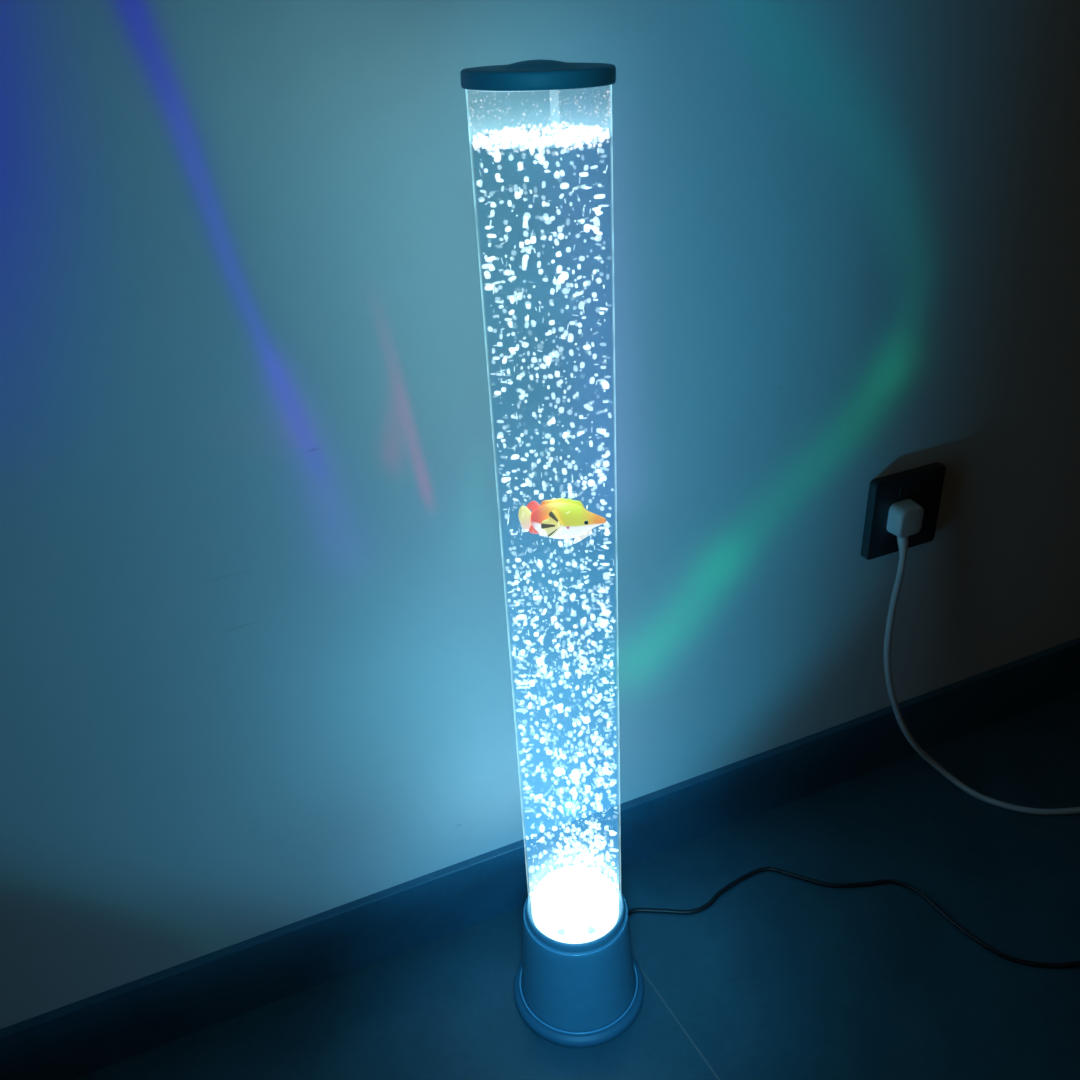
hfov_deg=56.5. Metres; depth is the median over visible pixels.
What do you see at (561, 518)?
fish
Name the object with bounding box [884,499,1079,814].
power cord
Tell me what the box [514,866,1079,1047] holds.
lamp base
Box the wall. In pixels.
[0,0,1079,1028]
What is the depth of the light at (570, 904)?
1.07 m
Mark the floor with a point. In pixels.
(782, 977)
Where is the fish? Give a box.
[518,498,605,543]
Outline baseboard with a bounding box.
[0,637,1079,1079]
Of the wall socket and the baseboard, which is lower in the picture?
the baseboard
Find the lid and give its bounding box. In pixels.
[460,59,615,90]
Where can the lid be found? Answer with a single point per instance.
(539, 74)
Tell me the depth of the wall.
0.96 m
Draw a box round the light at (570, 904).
[531,866,618,943]
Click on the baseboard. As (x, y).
(80, 1038)
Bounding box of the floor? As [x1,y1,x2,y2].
[74,691,1079,1079]
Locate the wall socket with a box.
[861,462,945,559]

